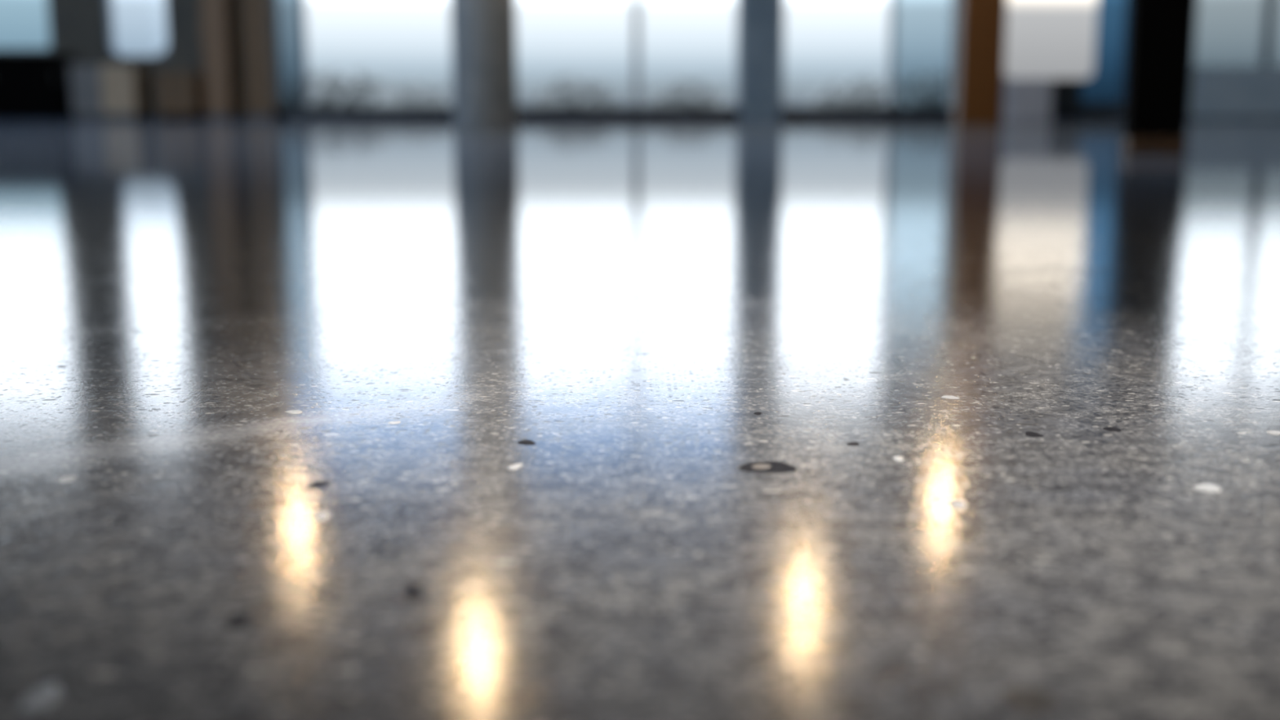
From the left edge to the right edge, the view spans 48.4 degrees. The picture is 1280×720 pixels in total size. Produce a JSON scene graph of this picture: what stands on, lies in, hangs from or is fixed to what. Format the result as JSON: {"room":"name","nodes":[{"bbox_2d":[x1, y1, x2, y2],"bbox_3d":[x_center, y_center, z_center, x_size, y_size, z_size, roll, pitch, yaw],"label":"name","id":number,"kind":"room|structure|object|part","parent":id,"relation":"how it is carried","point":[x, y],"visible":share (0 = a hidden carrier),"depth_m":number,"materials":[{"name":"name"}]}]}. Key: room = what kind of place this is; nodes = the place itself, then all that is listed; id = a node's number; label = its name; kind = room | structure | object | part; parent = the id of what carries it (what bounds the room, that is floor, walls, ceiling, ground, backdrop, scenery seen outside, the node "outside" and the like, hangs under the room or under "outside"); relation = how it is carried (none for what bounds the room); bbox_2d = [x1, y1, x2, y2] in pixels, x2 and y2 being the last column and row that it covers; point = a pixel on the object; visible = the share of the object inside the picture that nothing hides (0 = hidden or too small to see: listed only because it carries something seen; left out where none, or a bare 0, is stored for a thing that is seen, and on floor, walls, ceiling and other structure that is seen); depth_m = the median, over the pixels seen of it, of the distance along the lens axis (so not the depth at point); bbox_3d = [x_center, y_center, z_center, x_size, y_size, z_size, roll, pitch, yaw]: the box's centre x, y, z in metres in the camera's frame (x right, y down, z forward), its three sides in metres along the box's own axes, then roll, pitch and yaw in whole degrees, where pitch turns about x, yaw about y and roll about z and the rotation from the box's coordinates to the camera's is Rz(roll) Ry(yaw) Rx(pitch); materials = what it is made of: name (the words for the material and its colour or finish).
{"room":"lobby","nodes":[
{"label":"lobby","id":0,"kind":"room"},
{"bbox_2d":[0,0,1195,119],"bbox_3d":[0.000,-5.213,17.304,19.200,4.500,0.300,0,10,0],"label":"wall","id":1,"kind":"structure","parent":0,"point":[78,27],"depth_m":17.39,"materials":[{"name":"paint"}]},
{"bbox_2d":[0,0,53,50],"bbox_3d":[-8.191,-5.314,17.235,2.018,3.076,0.100,0,10,0],"label":"window","id":2,"kind":"structure","parent":1,"relation":"in","point":[48,3],"depth_m":17.45,"materials":[{"name":"metal"}]},
{"bbox_2d":[104,0,169,57],"bbox_3d":[-6.143,-5.275,17.242,0.769,3.156,0.100,0,10,0],"label":"window","id":3,"kind":"structure","parent":1,"relation":"in","point":[112,52],"depth_m":17.45,"materials":[{"name":"metal"}]},
{"bbox_2d":[272,0,453,119],"bbox_3d":[-3.345,-5.163,17.252,2.274,4.420,0.160,0,10,0],"label":"window","id":4,"kind":"structure","parent":1,"relation":"in","point":[289,15],"depth_m":17.54,"materials":[{"name":"metal"}]},
{"bbox_3d":[-3.345,-5.165,17.262,2.274,4.420,0.100,0,10,0],"label":"frame","id":5,"kind":"part","parent":4,"relation":"part of","materials":[{"name":"metal"}]},
{"bbox_3d":[-4.306,-4.793,17.328,0.332,3.356,0.012,0,10,0],"label":"pane","id":6,"kind":"part","parent":4,"relation":"part of","materials":[{"name":"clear glass"}]},
{"bbox_3d":[-3.345,-3.063,17.626,2.274,0.154,0.160,0,10,0],"label":"rail","id":7,"kind":"part","parent":4,"relation":"part of","materials":[{"name":"black metal"}]},
{"bbox_2d":[516,0,740,119],"bbox_3d":[-0.184,-5.163,17.252,2.822,4.420,0.160,0,10,0],"label":"window","id":8,"kind":"structure","parent":1,"relation":"in","point":[636,111],"depth_m":17.54,"materials":[{"name":"metal"}]},
{"bbox_3d":[-0.184,-3.063,17.626,2.822,0.154,0.160,0,10,0],"label":"rail","id":9,"kind":"part","parent":8,"relation":"part of","materials":[{"name":"black metal"}]},
{"bbox_3d":[-0.184,-5.165,17.262,2.822,4.420,0.100,0,10,0],"label":"frame","id":10,"kind":"part","parent":8,"relation":"part of","materials":[{"name":"grey metal"}]},
{"bbox_2d":[739,0,782,119],"bbox_3d":[1.472,-5.163,17.252,0.491,4.420,0.420,0,10,0],"label":"pier","id":11,"kind":"object","parent":1,"relation":"attached to","point":[761,20],"visible":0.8,"depth_m":17.31,"materials":[{"name":"stone"}]},
{"bbox_2d":[780,0,956,119],"bbox_3d":[2.789,-4.720,17.331,2.143,3.520,0.160,0,10,0],"label":"window","id":12,"kind":"structure","parent":1,"relation":"in","point":[888,112],"depth_m":17.54,"materials":[{"name":"metal"}]},
{"bbox_3d":[2.789,-3.063,17.626,2.143,0.154,0.160,0,10,0],"label":"rail","id":13,"kind":"part","parent":12,"relation":"part of","materials":[{"name":"black metal"}]},
{"bbox_2d":[1079,0,1130,119],"bbox_3d":[5.709,-4.418,17.405,0.589,2.900,0.120,0,10,0],"label":"door","id":14,"kind":"structure","parent":1,"relation":"in","point":[1103,94],"depth_m":17.55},
{"bbox_3d":[5.709,-3.090,17.647,0.529,0.200,0.070,0,10,0],"label":"kick panel","id":15,"kind":"part","parent":14,"relation":"part of","materials":[{"name":"metal"}]},
{"bbox_2d":[1187,0,1279,119],"bbox_3d":[7.579,-4.722,17.341,1.645,3.520,0.100,0,10,0],"label":"window","id":16,"kind":"structure","parent":1,"relation":"in","point":[1269,5],"depth_m":17.45,"materials":[{"name":"glass"}]},
{"bbox_2d":[1189,66,1279,117],"bbox_3d":[7.579,-3.297,17.518,1.585,0.612,0.030,0,10,0],"label":"panel","id":17,"kind":"object","parent":1,"relation":"attached to","point":[1215,91],"visible":1,"depth_m":17.50,"materials":[{"name":"grey"}]},
{"bbox_2d":[0,119,1279,719],"bbox_3d":[0.000,-1.088,6.967,19.200,0.001,22.100,0,10,0],"label":"floor","id":18,"kind":"structure","parent":0,"point":[621,299],"depth_m":0.68,"materials":[{"name":"concrete"}]},
{"bbox_2d":[0,53,74,119],"bbox_3d":[-7.537,-3.297,17.175,1.272,0.772,0.525,0,10,0],"label":"base cabinet","id":19,"kind":"object","parent":18,"relation":"on","point":[33,86],"visible":0.95,"depth_m":16.95,"materials":[{"name":"black paint"}]},
{"bbox_3d":[-7.537,-3.272,16.949,0.405,0.662,0.020,0,10,0],"label":"door","id":20,"kind":"part","parent":19,"relation":"part of","materials":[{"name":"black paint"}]},
{"bbox_3d":[-7.120,-3.272,16.949,0.405,0.662,0.020,0,10,0],"label":"door","id":21,"kind":"part","parent":19,"relation":"part of","materials":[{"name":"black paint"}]},
{"bbox_3d":[-6.955,-3.360,16.910,0.012,0.140,0.024,0,10,0],"label":"handle","id":22,"kind":"part","parent":19,"relation":"part of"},
{"bbox_2d":[17,682,61,712],"bbox_3d":[-0.154,0.087,0.367,0.009,0.001,0.019,1,10,3],"label":"stone","id":23,"kind":"object","parent":18,"relation":"on","point":[46,695],"visible":1,"depth_m":0.37,"materials":[{"name":"grey stone"}]},
{"bbox_2d":[57,475,76,483],"bbox_3d":[-0.235,0.049,0.582,0.007,0.001,0.011,0,10,2],"label":"stone","id":24,"kind":"object","parent":18,"relation":"on","point":[65,479],"visible":1,"depth_m":0.58,"materials":[{"name":"grey stone"}]},
{"bbox_2d":[67,61,146,119],"bbox_3d":[-6.460,-3.271,17.279,0.788,0.684,0.390,0,10,0],"label":"stone pedestal","id":25,"kind":"object","parent":18,"relation":"on","point":[100,90],"visible":0.97,"depth_m":17.11,"materials":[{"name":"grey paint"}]},
{"bbox_2d":[155,71,205,119],"bbox_3d":[-5.548,-3.195,17.219,0.465,0.557,0.475,0,10,0],"label":"base cabinet","id":26,"kind":"object","parent":18,"relation":"on","point":[180,95],"visible":0.88,"depth_m":17.02,"materials":[{"name":"black paint"}]},
{"bbox_3d":[-5.660,-3.174,17.017,0.211,0.447,0.020,0,10,0],"label":"door","id":27,"kind":"part","parent":26,"relation":"part of","materials":[{"name":"wood"}]},
{"bbox_3d":[-5.437,-3.174,17.017,0.211,0.447,0.020,0,10,0],"label":"door","id":28,"kind":"part","parent":26,"relation":"part of","materials":[{"name":"wood"}]},
{"bbox_2d":[200,0,237,119],"bbox_3d":[-5.111,-5.159,17.004,0.307,4.498,0.290,0,10,0],"label":"timber post","id":29,"kind":"object","parent":18,"relation":"on","point":[216,15],"visible":0.98,"depth_m":17.15,"materials":[{"name":"brown wood"}]},
{"bbox_2d":[225,612,249,629],"bbox_3d":[-0.119,0.077,0.422,0.006,0.001,0.014,-1,10,-4],"label":"stone","id":30,"kind":"object","parent":18,"relation":"on","point":[236,620],"visible":1,"depth_m":0.42,"materials":[{"name":"black stone"}]},
{"bbox_2d":[240,0,277,119],"bbox_3d":[-4.614,-5.159,17.004,0.315,4.498,0.290,0,10,0],"label":"timber post","id":31,"kind":"object","parent":18,"relation":"on","point":[257,15],"visible":0.98,"depth_m":17.15,"materials":[{"name":"brown wood"}]},
{"bbox_2d":[285,409,302,413],"bbox_3d":[-0.173,0.026,0.710,0.008,0.001,0.008,0,10,0],"label":"stone","id":32,"kind":"object","parent":18,"relation":"on","point":[295,411],"visible":1,"depth_m":0.71,"materials":[{"name":"white stone"}]},
{"bbox_2d":[308,481,330,488],"bbox_3d":[-0.130,0.050,0.573,0.008,0.001,0.010,1,10,5],"label":"stone","id":33,"kind":"object","parent":18,"relation":"on","point":[318,484],"visible":1,"depth_m":0.57,"materials":[{"name":"black stone"}]},
{"bbox_2d":[315,511,330,520],"bbox_3d":[-0.118,0.058,0.529,0.006,0.001,0.011,-2,10,-11],"label":"stone","id":34,"kind":"object","parent":18,"relation":"on","point":[323,515],"visible":1,"depth_m":0.53,"materials":[{"name":"white stone"}]},
{"bbox_2d":[387,421,400,424],"bbox_3d":[-0.118,0.030,0.686,0.006,0.001,0.007,3,10,15],"label":"stone","id":35,"kind":"object","parent":18,"relation":"on","point":[391,422],"visible":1,"depth_m":0.69,"materials":[{"name":"white stone"}]},
{"bbox_2d":[402,584,423,599],"bbox_3d":[-0.071,0.073,0.447,0.006,0.001,0.014,-3,10,-15],"label":"stone","id":36,"kind":"object","parent":18,"relation":"on","point":[412,591],"visible":1,"depth_m":0.45,"materials":[{"name":"black stone"}]},
{"bbox_2d":[450,0,517,130],"bbox_3d":[-0.997,-3.696,8.788,0.480,4.498,0.480,0,10,0],"label":"concrete column","id":37,"kind":"structure","parent":18,"relation":"on","point":[483,32],"depth_m":8.95,"materials":[{"name":"grey concrete"}]},
{"bbox_2d":[507,463,523,469],"bbox_3d":[-0.053,0.045,0.603,0.005,0.001,0.011,3,10,15],"label":"stone","id":38,"kind":"object","parent":18,"relation":"on","point":[516,466],"visible":1,"depth_m":0.60,"materials":[{"name":"white stone"}]},
{"bbox_2d":[516,440,536,444],"bbox_3d":[-0.051,0.037,0.645,0.009,0.001,0.010,-1,10,-5],"label":"stone","id":39,"kind":"object","parent":18,"relation":"on","point":[522,442],"visible":1,"depth_m":0.64,"materials":[{"name":"black stone"}]},
{"bbox_2d":[737,461,797,473],"bbox_3d":[0.054,0.045,0.602,0.025,0.001,0.021,1,10,7],"label":"stone","id":40,"kind":"object","parent":18,"relation":"on","point":[771,467],"visible":1,"depth_m":0.60,"materials":[{"name":"black stone"}]},
{"bbox_2d":[846,442,859,445],"bbox_3d":[0.096,0.038,0.643,0.006,0.001,0.006,0,10,-1],"label":"stone","id":41,"kind":"object","parent":18,"relation":"on","point":[849,443],"visible":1,"depth_m":0.64,"materials":[{"name":"grey stone"}]},
{"bbox_2d":[893,456,903,461],"bbox_3d":[0.112,0.043,0.616,0.004,0.001,0.009,2,10,9],"label":"stone","id":42,"kind":"object","parent":18,"relation":"on","point":[896,458],"visible":1,"depth_m":0.62,"materials":[{"name":"white stone"}]},
{"bbox_2d":[941,395,959,399],"bbox_3d":[0.163,0.019,0.746,0.010,0.001,0.008,3,10,15],"label":"stone","id":43,"kind":"object","parent":18,"relation":"on","point":[946,396],"visible":1,"depth_m":0.75,"materials":[{"name":"white stone"}]},
{"bbox_2d":[950,500,966,509],"bbox_3d":[0.122,0.055,0.545,0.006,0.001,0.013,2,10,13],"label":"stone","id":44,"kind":"object","parent":18,"relation":"on","point":[960,504],"visible":1,"depth_m":0.54,"materials":[{"name":"white stone"}]},
{"bbox_2d":[952,0,1007,124],"bbox_3d":[2.849,-4.204,11.643,0.424,4.498,0.300,0,10,0],"label":"timber post","id":45,"kind":"object","parent":18,"relation":"on","point":[980,28],"visible":1,"depth_m":11.84,"materials":[{"name":"brown wood"}]},
{"bbox_2d":[1001,686,1061,716],"bbox_3d":[0.100,0.087,0.365,0.015,0.001,0.019,0,10,-3],"label":"stone","id":46,"kind":"object","parent":18,"relation":"on","point":[1033,701],"visible":1,"depth_m":0.36,"materials":[{"name":"grey stone"}]},
{"bbox_2d":[1025,431,1043,437],"bbox_3d":[0.183,0.035,0.661,0.008,0.001,0.012,1,10,6],"label":"stone","id":47,"kind":"object","parent":18,"relation":"on","point":[1033,434],"visible":1,"depth_m":0.66,"materials":[{"name":"black stone"}]},
{"bbox_2d":[1002,0,1097,119],"bbox_3d":[4.895,-3.953,17.072,1.052,2.100,0.300,0,10,0],"label":"display stand","id":48,"kind":"object","parent":18,"relation":"on","point":[1046,41],"visible":0.96,"depth_m":16.97,"materials":[{"name":"grey laminate"}]},
{"bbox_3d":[4.895,-4.171,16.931,1.052,1.620,0.100,0,10,0],"label":"light panel","id":49,"kind":"part","parent":48,"relation":"part of","materials":[{"name":"white plastic"}]},
{"bbox_2d":[1051,79,1083,119],"bbox_3d":[5.164,-3.153,17.221,0.291,0.472,0.325,0,10,0],"label":"box","id":50,"kind":"object","parent":18,"relation":"on","point":[1066,93],"visible":0.88,"depth_m":17.10,"materials":[{"name":"black paint"}]},
{"bbox_3d":[5.164,-3.145,17.093,0.259,0.362,0.020,0,10,0],"label":"door","id":51,"kind":"part","parent":50,"relation":"part of","materials":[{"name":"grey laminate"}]},
{"bbox_2d":[1102,426,1121,431],"bbox_3d":[0.223,0.033,0.672,0.008,0.001,0.010,2,10,11],"label":"stone","id":52,"kind":"object","parent":18,"relation":"on","point":[1108,428],"visible":1,"depth_m":0.67,"materials":[{"name":"black stone"}]},
{"bbox_2d":[1121,0,1194,154],"bbox_3d":[1.641,-2.873,4.161,0.180,4.498,0.070,0,10,0],"label":"post","id":53,"kind":"object","parent":18,"relation":"on","point":[1160,31],"visible":1,"depth_m":4.49,"materials":[{"name":"paint"}]},
{"bbox_2d":[1192,484,1222,492],"bbox_3d":[0.227,0.051,0.569,0.011,0.001,0.013,2,10,14],"label":"stone","id":54,"kind":"object","parent":18,"relation":"on","point":[1205,487],"visible":1,"depth_m":0.57,"materials":[{"name":"white stone"}]},
{"bbox_2d":[1266,430,1279,435],"bbox_3d":[0.297,0.034,0.665,0.008,0.001,0.009,0,10,2],"label":"stone","id":55,"kind":"object","parent":18,"relation":"on","point":[1271,432],"visible":1,"depth_m":0.67,"materials":[{"name":"white stone"}]},
{"label":"outside","id":56,"kind":"structure","parent":0,"visible":0},
{"label":"ground","id":57,"kind":"structure","parent":56,"visible":0},
{"bbox_2d":[307,68,397,106],"bbox_3d":[-7.459,-6.619,35.367,3.614,1.226,2.465,0,10,0],"label":"shrub","id":58,"kind":"object","parent":57,"relation":"on","point":[332,88],"visible":0.61,"depth_m":34.77,"materials":[{"name":"green plant"}]},
{"bbox_2d":[376,79,453,106],"bbox_3d":[-5.233,-6.167,33.441,2.019,0.854,1.400,0,10,0],"label":"shrub","id":59,"kind":"object","parent":57,"relation":"on","point":[424,92],"visible":0.66,"depth_m":33.15,"materials":[{"name":"green plant"}]},
{"bbox_2d":[530,74,622,106],"bbox_3d":[-1.506,-6.226,33.472,2.128,0.993,1.600,-4,11,-23],"label":"shrub","id":60,"kind":"object","parent":57,"relation":"on","point":[559,93],"visible":0.81,"depth_m":33.06,"materials":[{"name":"green plant"}]},
{"bbox_2d":[645,77,729,106],"bbox_3d":[1.131,-6.181,33.448,2.006,0.897,1.498,0,10,0],"label":"shrub","id":61,"kind":"object","parent":57,"relation":"on","point":[692,93],"visible":0.77,"depth_m":33.10,"materials":[{"name":"green plant"}]},
{"bbox_2d":[806,73,922,106],"bbox_3d":[5.616,-6.579,35.404,2.706,1.061,1.916,-2,10,-12],"label":"shrub","id":62,"kind":"object","parent":57,"relation":"on","point":[871,91],"visible":0.56,"depth_m":34.99,"materials":[{"name":"green plant"}]},
{"bbox_2d":[896,68,948,106],"bbox_3d":[8.132,-7.406,39.317,2.414,1.289,1.858,0,10,0],"label":"shrub","id":63,"kind":"object","parent":57,"relation":"on","point":[935,96],"visible":0.54,"depth_m":39.00,"materials":[{"name":"green plant"}]},
{"bbox_3d":[8.152,-7.286,39.350,1.252,0.895,0.830,0,10,0],"label":"stem","id":64,"kind":"part","parent":63,"relation":"part of","materials":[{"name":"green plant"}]}
]}

